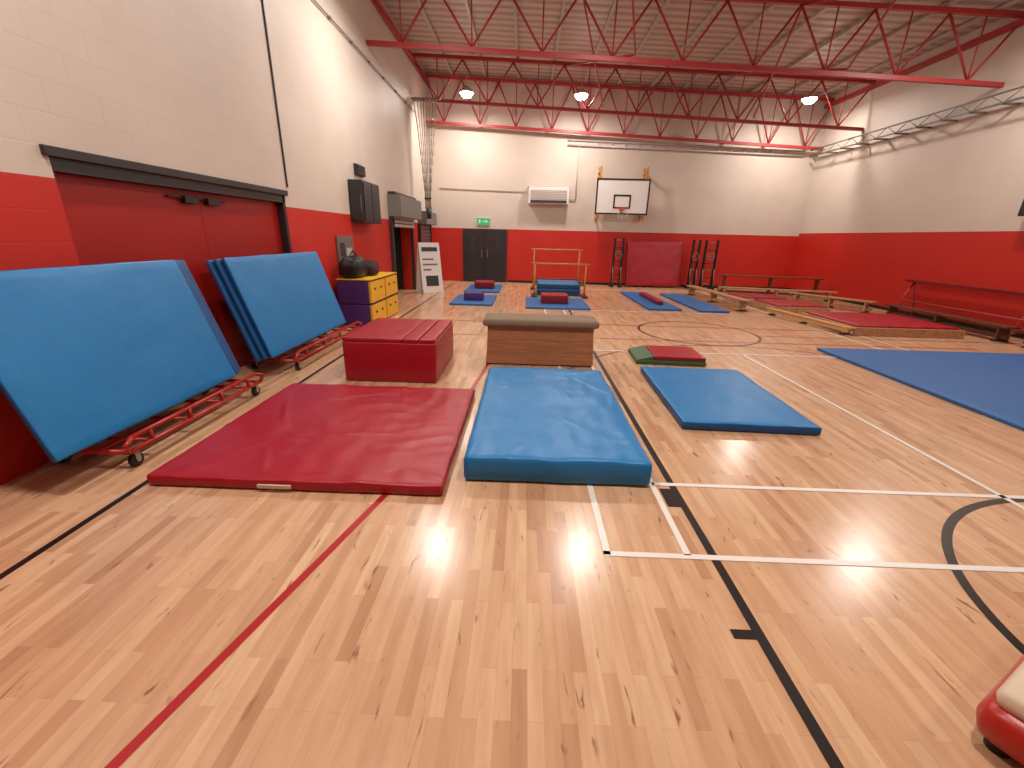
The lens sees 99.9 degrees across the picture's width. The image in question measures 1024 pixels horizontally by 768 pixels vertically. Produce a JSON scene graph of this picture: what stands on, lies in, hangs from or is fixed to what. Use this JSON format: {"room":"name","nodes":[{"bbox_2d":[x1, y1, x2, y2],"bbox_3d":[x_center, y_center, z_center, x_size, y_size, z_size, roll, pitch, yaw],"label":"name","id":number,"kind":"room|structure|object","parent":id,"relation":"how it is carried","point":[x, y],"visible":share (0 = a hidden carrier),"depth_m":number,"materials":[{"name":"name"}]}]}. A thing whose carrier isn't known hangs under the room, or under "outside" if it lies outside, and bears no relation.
{"room":"sports hall","nodes":[
{"label":"sports hall","id":0,"kind":"room"},
{"bbox_2d":[0,0,428,484],"bbox_3d":[-3.457,-3.930,5.638,0.300,7.000,21.000,2,19,1],"label":"wall","id":1,"kind":"structure","parent":0,"point":[183,85],"depth_m":4.77,"materials":[{"name":"beige paint"}]},
{"bbox_2d":[38,144,287,195],"bbox_3d":[-3.361,-2.254,4.724,0.034,0.070,3.390,2,19,1],"label":"trim","id":2,"kind":"structure","parent":1,"relation":"attached to","point":[47,150],"depth_m":3.93,"materials":[{"name":"black paint"}]},
{"bbox_2d":[48,156,291,366],"bbox_3d":[-3.506,-1.204,5.090,0.198,2.199,3.286,2,19,1],"label":"door","id":3,"kind":"structure","parent":1,"relation":"in","point":[113,214],"depth_m":4.41,"materials":[{"name":"red paint"}]},
{"bbox_2d":[261,0,287,186],"bbox_3d":[-3.264,-4.887,5.663,0.018,4.200,0.020,2,19,1],"label":"cable conduit","id":4,"kind":"object","parent":1,"relation":"attached to","point":[262,1],"visible":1,"depth_m":5.94,"materials":[{"name":"grey"}]},
{"bbox_2d":[335,236,353,261],"bbox_3d":[-3.261,-2.648,8.426,0.048,0.470,0.750,2,19,1],"label":"switch panel","id":5,"kind":"object","parent":1,"relation":"attached to","point":[344,244],"visible":0.82,"depth_m":8.29,"materials":[{"name":"grey metal"}]},
{"bbox_2d":[353,163,365,176],"bbox_3d":[-3.176,-4.464,8.989,0.078,0.200,0.500,2,19,1],"label":"air vent","id":6,"kind":"object","parent":1,"relation":"in","point":[359,170],"visible":1,"depth_m":8.87,"materials":[{"name":"grey"}]},
{"bbox_2d":[347,179,380,223],"bbox_3d":[-3.086,-3.810,9.060,0.298,0.800,1.085,2,19,1],"label":"upper cabinet","id":7,"kind":"object","parent":1,"relation":"attached to","point":[364,198],"visible":1,"depth_m":8.67,"materials":[{"name":"grey metal"}]},
{"bbox_2d":[314,0,414,111],"bbox_3d":[-3.099,-6.993,9.334,0.058,0.040,8.000,2,19,1],"label":"cable conduit","id":8,"kind":"object","parent":1,"relation":"attached to","point":[315,1],"visible":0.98,"depth_m":8.59,"materials":[{"name":"grey metal"}]},
{"bbox_2d":[387,191,421,293],"bbox_3d":[-2.989,-3.967,12.380,0.338,2.699,2.300,2,19,1],"label":"roller shutter","id":9,"kind":"object","parent":1,"relation":"attached to","point":[401,207],"visible":0.91,"depth_m":11.49,"materials":[{"name":"grey metal"}]},
{"bbox_2d":[411,97,439,218],"bbox_3d":[-2.577,-6.839,13.179,0.850,3.329,0.230,2,19,1],"label":"ropes","id":10,"kind":"object","parent":1,"relation":"attached to","point":[427,198],"visible":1,"depth_m":13.09,"materials":[{"name":"grey fabric"}]},
{"bbox_2d":[417,211,436,242],"bbox_3d":[-2.926,-4.744,15.100,0.298,2.399,1.750,2,19,1],"label":"roller shutter","id":11,"kind":"object","parent":1,"relation":"attached to","point":[424,225],"visible":0.35,"depth_m":14.71,"materials":[{"name":"grey metal"}]},
{"bbox_2d":[0,281,1023,767],"bbox_3d":[2.781,-0.327,6.674,15.350,0.200,21.600,2,19,1],"label":"floor","id":12,"kind":"structure","parent":0,"point":[476,623],"depth_m":2.16,"materials":[{"name":"brown wood"}]},
{"bbox_2d":[57,372,264,465],"bbox_3d":[-3.066,-0.196,3.772,0.698,1.168,1.758,2,19,1],"label":"trolley","id":13,"kind":"object","parent":12,"relation":"on","point":[135,458],"visible":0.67,"depth_m":3.54,"materials":[{"name":"red metal"}]},
{"bbox_2d":[0,260,240,462],"bbox_3d":[-3.133,-0.373,3.555,0.531,1.190,2.075,2,19,1],"label":"mat","id":14,"kind":"object","parent":13,"relation":"on","point":[89,354],"visible":1,"depth_m":3.20,"materials":[{"name":"plastic"}]},
{"bbox_2d":[247,321,361,369],"bbox_3d":[-2.984,-1.069,6.315,0.698,1.168,2.278,2,19,1],"label":"trolley","id":15,"kind":"object","parent":12,"relation":"on","point":[255,365],"visible":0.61,"depth_m":5.89,"materials":[{"name":"red metal"}]},
{"bbox_2d":[206,251,345,361],"bbox_3d":[-3.062,-1.186,5.949,0.523,1.170,2.335,2,19,1],"label":"mat","id":16,"kind":"object","parent":15,"relation":"on","point":[278,303],"visible":1,"depth_m":5.47,"materials":[{"name":"plastic"}]},
{"bbox_2d":[147,383,474,494],"bbox_3d":[-1.470,0.372,3.870,2.068,0.102,2.003,2,19,1],"label":"mat","id":17,"kind":"object","parent":12,"relation":"on","point":[307,437],"visible":1,"depth_m":3.44,"materials":[{"name":"plastic"}]},
{"bbox_2d":[336,272,398,326],"bbox_3d":[-2.889,-1.780,8.818,0.634,0.881,1.750,2,19,1],"label":"storage box","id":18,"kind":"object","parent":12,"relation":"on","point":[365,299],"visible":0.87,"depth_m":8.07,"materials":[{"name":"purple plastic"}]},
{"bbox_2d":[338,251,378,277],"bbox_3d":[-2.939,-2.337,8.327,0.421,0.486,1.149,4,19,7],"label":"bag","id":19,"kind":"object","parent":18,"relation":"on","point":[355,266],"visible":1,"depth_m":7.91,"materials":[{"name":"black leather"}]},
{"bbox_2d":[342,318,453,382],"bbox_3d":[-1.428,-0.487,5.698,1.108,0.536,1.304,2,19,1],"label":"foam block","id":20,"kind":"object","parent":12,"relation":"on","point":[382,349],"visible":1,"depth_m":5.12,"materials":[{"name":"plastic"}]},
{"bbox_2d":[393,218,403,288],"bbox_3d":[-3.966,-3.786,12.474,0.998,2.249,2.200,2,19,1],"label":"storeroom recess","id":21,"kind":"object","parent":12,"relation":"on","point":[397,231],"visible":0.05,"depth_m":13.49,"materials":[{"name":"grey"}]},
{"bbox_2d":[416,242,443,292],"bbox_3d":[-2.537,-3.561,13.140,0.660,1.448,0.590,-11,22,-32],"label":"sign board","id":22,"kind":"object","parent":12,"relation":"on","point":[429,273],"visible":1,"depth_m":13.02,"materials":[{"name":"white paint"}]},
{"bbox_2d":[449,294,496,305],"bbox_3d":[-1.025,-2.305,11.751,1.102,0.051,1.752,2,19,1],"label":"mat","id":23,"kind":"object","parent":12,"relation":"on","point":[488,300],"visible":0.85,"depth_m":11.26,"materials":[{"name":"plastic"}]},
{"bbox_2d":[464,290,483,299],"bbox_3d":[-1.024,-2.401,11.638,0.501,0.201,0.501,2,19,1],"label":"foam block","id":24,"kind":"object","parent":23,"relation":"on","point":[468,295],"visible":1,"depth_m":11.41,"materials":[{"name":"purple plastic"}]},
{"bbox_2d":[464,284,501,292],"bbox_3d":[-0.920,-3.206,14.373,1.102,0.051,2.002,2,19,1],"label":"mat","id":25,"kind":"object","parent":12,"relation":"on","point":[497,288],"visible":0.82,"depth_m":13.79,"materials":[{"name":"plastic"}]},
{"bbox_2d":[474,280,494,288],"bbox_3d":[-0.900,-3.303,14.234,0.621,0.222,0.602,2,19,1],"label":"foam block","id":26,"kind":"object","parent":25,"relation":"on","point":[482,284],"visible":1,"depth_m":13.96,"materials":[{"name":"leather"}]},
{"bbox_2d":[0,284,1023,767],"bbox_3d":[3.731,-0.311,6.384,12.438,0.001,19.500,2,19,1],"label":"court lines","id":27,"kind":"object","parent":12,"relation":"on","point":[672,496],"visible":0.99,"depth_m":2.34,"materials":[{"name":"black paint"}]},
{"bbox_2d":[483,313,599,366],"bbox_3d":[0.391,-0.635,6.085,1.570,0.648,0.550,2,19,1],"label":"box","id":28,"kind":"object","parent":12,"relation":"on","point":[512,338],"visible":1,"depth_m":5.88,"materials":[{"name":"brown wood"}]},
{"bbox_2d":[464,367,651,485],"bbox_3d":[0.361,0.252,4.146,1.361,0.233,2.270,2,19,1],"label":"mat","id":29,"kind":"object","parent":12,"relation":"on","point":[555,425],"visible":1,"depth_m":3.44,"materials":[{"name":"blue plastic"}]},
{"bbox_2d":[536,280,579,295],"bbox_3d":[1.442,-3.063,13.658,1.300,0.356,1.200,2,19,1],"label":"stack","id":30,"kind":"object","parent":12,"relation":"on","point":[570,290],"visible":0.8,"depth_m":13.11,"materials":[{"name":"plastic"}]},
{"bbox_2d":[526,297,590,309],"bbox_3d":[1.171,-2.162,11.491,1.611,0.051,1.802,2,19,1],"label":"mat","id":31,"kind":"object","parent":12,"relation":"on","point":[531,302],"visible":0.84,"depth_m":11.00,"materials":[{"name":"plastic"}]},
{"bbox_2d":[540,292,567,303],"bbox_3d":[1.119,-2.293,11.447,0.701,0.222,0.602,2,19,1],"label":"foam block","id":32,"kind":"object","parent":31,"relation":"on","point":[546,297],"visible":1,"depth_m":11.17,"materials":[{"name":"leather"}]},
{"bbox_2d":[531,248,589,298],"bbox_3d":[1.456,-3.560,13.619,1.700,1.321,2.450,2,19,1],"label":"bars","id":33,"kind":"object","parent":12,"relation":"on","point":[583,296],"visible":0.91,"depth_m":12.88,"materials":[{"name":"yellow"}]},
{"bbox_2d":[104,334,1020,767],"bbox_3d":[4.102,0.353,4.484,11.572,0.001,10.508,2,19,1],"label":"court","id":34,"kind":"object","parent":12,"relation":"on","point":[121,757],"visible":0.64,"depth_m":1.92,"materials":[{"name":"red paint"}]},
{"bbox_2d":[609,238,624,287],"bbox_3d":[3.829,-4.412,15.656,0.380,1.718,0.500,2,19,1],"label":"climbing frame","id":35,"kind":"object","parent":12,"relation":"on","point":[615,240],"visible":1,"depth_m":15.62,"materials":[{"name":"black metal"}]},
{"bbox_2d":[620,291,681,310],"bbox_3d":[3.924,-2.449,12.520,0.851,0.051,3.501,2,19,1],"label":"mat","id":36,"kind":"object","parent":12,"relation":"on","point":[634,296],"visible":0.84,"depth_m":11.67,"materials":[{"name":"plastic"}]},
{"bbox_2d":[639,292,662,304],"bbox_3d":[3.972,-2.472,12.351,0.152,0.102,2.002,2,19,1],"label":"beam","id":37,"kind":"structure","parent":36,"relation":"on","point":[645,295],"depth_m":12.07,"materials":[{"name":"plastic"}]},
{"bbox_2d":[624,241,682,286],"bbox_3d":[5.237,-4.433,15.931,2.012,1.614,0.470,2,19,1],"label":"mat","id":38,"kind":"object","parent":12,"relation":"on","point":[648,263],"visible":1,"depth_m":15.84,"materials":[{"name":"leather"}]},
{"bbox_2d":[628,345,705,365],"bbox_3d":[2.304,-0.439,6.460,0.980,0.123,0.700,3,19,4],"label":"pad","id":39,"kind":"object","parent":12,"relation":"on","point":[647,354],"visible":1,"depth_m":6.23,"materials":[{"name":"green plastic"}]},
{"bbox_2d":[684,240,701,289],"bbox_3d":[6.587,-4.324,15.597,0.300,1.718,0.500,2,19,1],"label":"climbing frame","id":40,"kind":"object","parent":12,"relation":"on","point":[700,241],"visible":0.85,"depth_m":15.55,"materials":[{"name":"black metal"}]},
{"bbox_2d":[660,293,729,312],"bbox_3d":[5.119,-2.362,12.352,0.751,0.051,3.401,2,19,1],"label":"mat","id":41,"kind":"object","parent":12,"relation":"on","point":[698,305],"visible":1,"depth_m":11.86,"materials":[{"name":"plastic"}]},
{"bbox_2d":[699,240,719,289],"bbox_3d":[7.127,-4.307,15.586,0.480,1.718,0.500,2,19,1],"label":"climbing frame","id":42,"kind":"object","parent":12,"relation":"on","point":[711,287],"visible":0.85,"depth_m":15.54,"materials":[{"name":"black metal"}]},
{"bbox_2d":[686,285,751,310],"bbox_3d":[5.889,-2.531,12.512,0.280,0.300,3.544,1,19,-1],"label":"bench","id":43,"kind":"object","parent":12,"relation":"on","point":[742,304],"visible":1,"depth_m":12.13,"materials":[{"name":"brown wood"}]},
{"bbox_2d":[640,366,821,434],"bbox_3d":[2.304,0.116,4.895,1.331,0.093,1.894,2,19,1],"label":"mat","id":44,"kind":"object","parent":12,"relation":"on","point":[697,398],"visible":1,"depth_m":4.52,"materials":[{"name":"plastic"}]},
{"bbox_2d":[724,293,788,302],"bbox_3d":[7.261,-2.545,12.801,1.400,0.203,1.100,2,19,1],"label":"mat","id":45,"kind":"object","parent":12,"relation":"on","point":[751,296],"visible":0.57,"depth_m":12.61,"materials":[{"name":"plastic"}]},
{"bbox_2d":[718,274,825,296],"bbox_3d":[8.549,-3.273,14.365,3.198,0.620,0.320,5,19,12],"label":"bench","id":46,"kind":"object","parent":12,"relation":"on","point":[817,280],"visible":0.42,"depth_m":14.30,"materials":[{"name":"brown wood"}]},
{"bbox_2d":[717,286,837,301],"bbox_3d":[8.320,-2.861,13.641,3.403,0.300,0.280,6,19,12],"label":"bench","id":47,"kind":"object","parent":12,"relation":"on","point":[829,293],"visible":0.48,"depth_m":13.49,"materials":[{"name":"brown wood"}]},
{"bbox_2d":[540,289,1023,571],"bbox_3d":[3.795,-1.112,8.709,6.140,0.001,13.420,2,19,1],"label":"court","id":48,"kind":"object","parent":12,"relation":"on","point":[604,542],"visible":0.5,"depth_m":2.74,"materials":[{"name":"beige paint"}]},
{"bbox_2d":[749,299,831,313],"bbox_3d":[7.368,-2.086,11.475,1.400,0.204,1.300,2,19,1],"label":"mat","id":49,"kind":"object","parent":12,"relation":"on","point":[794,306],"visible":0.88,"depth_m":11.02,"materials":[{"name":"plastic"}]},
{"bbox_2d":[766,307,854,333],"bbox_3d":[6.507,-1.419,9.542,0.140,0.160,2.558,0,19,-5],"label":"beam","id":50,"kind":"structure","parent":12,"relation":"on","point":[845,329],"depth_m":9.29,"materials":[{"name":"brown wood"}]},
{"bbox_2d":[789,292,877,312],"bbox_3d":[8.878,-2.301,12.057,0.280,0.300,2.150,-9,22,-28],"label":"bench","id":51,"kind":"object","parent":12,"relation":"on","point":[865,308],"visible":0.81,"depth_m":11.87,"materials":[{"name":"brown wood"}]},
{"bbox_2d":[800,311,965,338],"bbox_3d":[7.796,-1.308,9.242,2.100,0.206,1.800,2,19,1],"label":"mat","id":52,"kind":"object","parent":12,"relation":"on","point":[865,324],"visible":0.9,"depth_m":8.53,"materials":[{"name":"plastic"}]},
{"bbox_2d":[817,348,1023,429],"bbox_3d":[7.064,0.132,5.264,4.001,0.042,4.102,2,19,1],"label":"mat","id":53,"kind":"object","parent":12,"relation":"on","point":[991,385],"visible":1,"depth_m":5.92,"materials":[{"name":"plastic"}]},
{"bbox_2d":[883,304,1020,341],"bbox_3d":[9.429,-1.392,9.457,0.280,0.300,3.040,2,19,2],"label":"bench","id":54,"kind":"object","parent":12,"relation":"on","point":[1001,334],"visible":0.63,"depth_m":8.89,"materials":[{"name":"brown wood"}]},
{"bbox_2d":[897,279,1023,335],"bbox_3d":[9.897,-1.240,8.139,0.588,0.878,6.200,2,19,1],"label":"frame","id":55,"kind":"object","parent":12,"relation":"on","point":[1021,293],"visible":0.8,"depth_m":9.47,"materials":[{"name":"red paint"}]},
{"bbox_2d":[976,654,1023,765],"bbox_3d":[2.306,1.182,1.536,1.212,0.269,0.615,-8,21,-26],"label":"springboard","id":56,"kind":"object","parent":12,"relation":"on","point":[1000,715],"visible":1,"depth_m":1.49,"materials":[{"name":"red vinyl"},{"name":"beige vinyl"},{"name":"black rubber"}]},
{"bbox_2d":[426,73,829,287],"bbox_3d":[3.790,-7.170,15.556,14.150,7.000,0.300,2,19,1],"label":"wall","id":57,"kind":"structure","parent":0,"point":[754,205],"depth_m":15.35,"materials":[{"name":"beige paint"}]},
{"bbox_2d":[440,188,525,191],"bbox_3d":[-1.068,-7.029,15.572,3.150,0.087,0.027,2,19,1],"label":"cable conduit","id":58,"kind":"object","parent":57,"relation":"attached to","point":[440,188],"visible":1,"depth_m":15.56,"materials":[{"name":"beige"}]},
{"bbox_2d":[477,217,489,225],"bbox_3d":[-1.058,-6.017,15.921,0.480,0.280,0.055,2,19,1],"label":"exit sign","id":59,"kind":"object","parent":57,"relation":"attached to","point":[484,221],"visible":1,"depth_m":15.90,"materials":[{"name":"green plastic"}]},
{"bbox_2d":[463,228,506,281],"bbox_3d":[-1.027,-4.851,16.281,1.660,1.918,0.129,2,19,1],"label":"door","id":60,"kind":"structure","parent":57,"relation":"in","point":[484,250],"depth_m":16.25,"materials":[{"name":"grey wood"}]},
{"bbox_2d":[528,186,569,204],"bbox_3d":[1.312,-6.771,15.421,1.490,0.580,0.364,2,19,1],"label":"heater","id":61,"kind":"object","parent":57,"relation":"attached to","point":[559,195],"visible":1,"depth_m":15.26,"materials":[{"name":"white paint"}]},
{"bbox_2d":[569,147,578,199],"bbox_3d":[2.202,-7.477,15.290,0.269,1.719,0.039,2,19,1],"label":"cable conduit","id":62,"kind":"object","parent":57,"relation":"attached to","point":[578,147],"visible":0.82,"depth_m":15.31,"materials":[{"name":"beige"}]},
{"bbox_2d":[594,166,650,221],"bbox_3d":[3.860,-6.630,14.978,1.850,1.760,1.138,2,19,1],"label":"basketball backboard","id":63,"kind":"object","parent":57,"relation":"attached to","point":[614,196],"visible":1,"depth_m":15.02,"materials":[{"name":"white"}]},
{"bbox_2d":[507,280,786,288],"bbox_3d":[5.149,-3.801,16.500,10.660,0.080,0.020,2,19,1],"label":"baseboard","id":64,"kind":"structure","parent":57,"relation":"attached to","point":[514,281],"depth_m":16.52,"materials":[{"name":"black plastic"}]},
{"bbox_2d":[567,139,803,156],"bbox_3d":[6.010,-8.191,14.931,8.151,0.398,0.076,2,19,1],"label":"cable tray","id":65,"kind":"object","parent":57,"relation":"attached to","point":[572,140],"visible":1,"depth_m":14.91,"materials":[{"name":"beige"}]},
{"bbox_2d":[372,0,1023,118],"bbox_3d":[3.518,-5.970,4.711,13.490,1.400,21.000,2,19,1],"label":"roof trusses","id":66,"kind":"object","parent":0,"point":[1004,29],"depth_m":10.17,"materials":[{"name":"red metal"}]},
{"bbox_2d":[381,0,1023,96],"bbox_3d":[3.540,-6.840,4.411,14.150,0.979,21.600,2,19,1],"label":"ceiling","id":67,"kind":"structure","parent":0,"point":[499,32],"depth_m":10.81,"materials":[{"name":"beige"}]},
{"bbox_2d":[460,60,473,97],"bbox_3d":[-1.376,-9.291,13.037,0.420,1.012,0.420,2,19,1],"label":"ceiling lamp","id":68,"kind":"object","parent":67,"relation":"hanging from","point":[466,92],"depth_m":13.04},
{"bbox_2d":[574,67,587,99],"bbox_3d":[2.120,-9.121,12.983,0.420,0.886,0.420,2,19,1],"label":"ceiling lamp","id":69,"kind":"object","parent":67,"relation":"hanging from","point":[582,91],"depth_m":12.96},
{"bbox_2d":[426,74,834,150],"bbox_3d":[3.828,-9.123,14.461,13.573,2.012,0.090,2,19,1],"label":"roof truss","id":70,"kind":"object","parent":67,"relation":"attached to","point":[461,78],"depth_m":14.42,"materials":[{"name":"red metal"}]},
{"bbox_2d":[412,52,875,130],"bbox_3d":[3.777,-8.658,12.771,13.569,1.792,0.090,2,19,1],"label":"roof truss","id":71,"kind":"object","parent":67,"relation":"attached to","point":[419,55],"depth_m":12.72,"materials":[{"name":"red metal"}]},
{"bbox_2d":[366,0,1023,87],"bbox_3d":[3.655,-7.359,8.990,13.569,1.792,0.090,2,19,1],"label":"roof truss","id":72,"kind":"object","parent":67,"relation":"attached to","point":[950,11],"depth_m":9.07,"materials":[{"name":"red metal"}]},
{"bbox_2d":[416,0,1022,96],"bbox_3d":[3.738,-6.546,4.506,12.160,0.501,21.000,2,19,1],"label":"roof purlins","id":73,"kind":"structure","parent":67,"relation":"attached to","point":[667,2],"depth_m":10.56,"materials":[{"name":"red metal"}]},
{"bbox_2d":[801,81,817,103],"bbox_3d":[8.962,-8.786,12.876,0.420,0.640,0.420,2,19,1],"label":"ceiling lamp","id":74,"kind":"object","parent":67,"relation":"hanging from","point":[814,96],"depth_m":12.84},
{"bbox_2d":[787,8,1023,333],"bbox_3d":[10.383,-3.490,5.340,0.300,7.000,21.000,2,19,1],"label":"wall","id":75,"kind":"structure","parent":0,"point":[941,203],"depth_m":10.70,"materials":[{"name":"beige paint"}]},
{"bbox_2d":[787,288,1023,338],"bbox_3d":[10.143,-0.221,6.461,0.020,0.080,20.980,2,19,1],"label":"baseboard","id":76,"kind":"structure","parent":75,"relation":"attached to","point":[979,327],"depth_m":10.52,"materials":[{"name":"black plastic"}]},
{"bbox_2d":[809,85,1023,156],"bbox_3d":[10.156,-5.478,7.733,0.377,0.249,14.800,2,19,1],"label":"cable tray","id":77,"kind":"object","parent":75,"relation":"attached to","point":[1007,102],"visible":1,"depth_m":10.34,"materials":[{"name":"grey metal"}]},
{"bbox_2d":[1017,199,1023,215],"bbox_3d":[10.153,-3.487,8.311,0.282,0.450,0.300,2,19,1],"label":"loudspeaker","id":78,"kind":"object","parent":75,"relation":"attached to","point":[1021,211],"visible":1,"depth_m":8.45,"materials":[{"name":"black plastic"}]}
]}

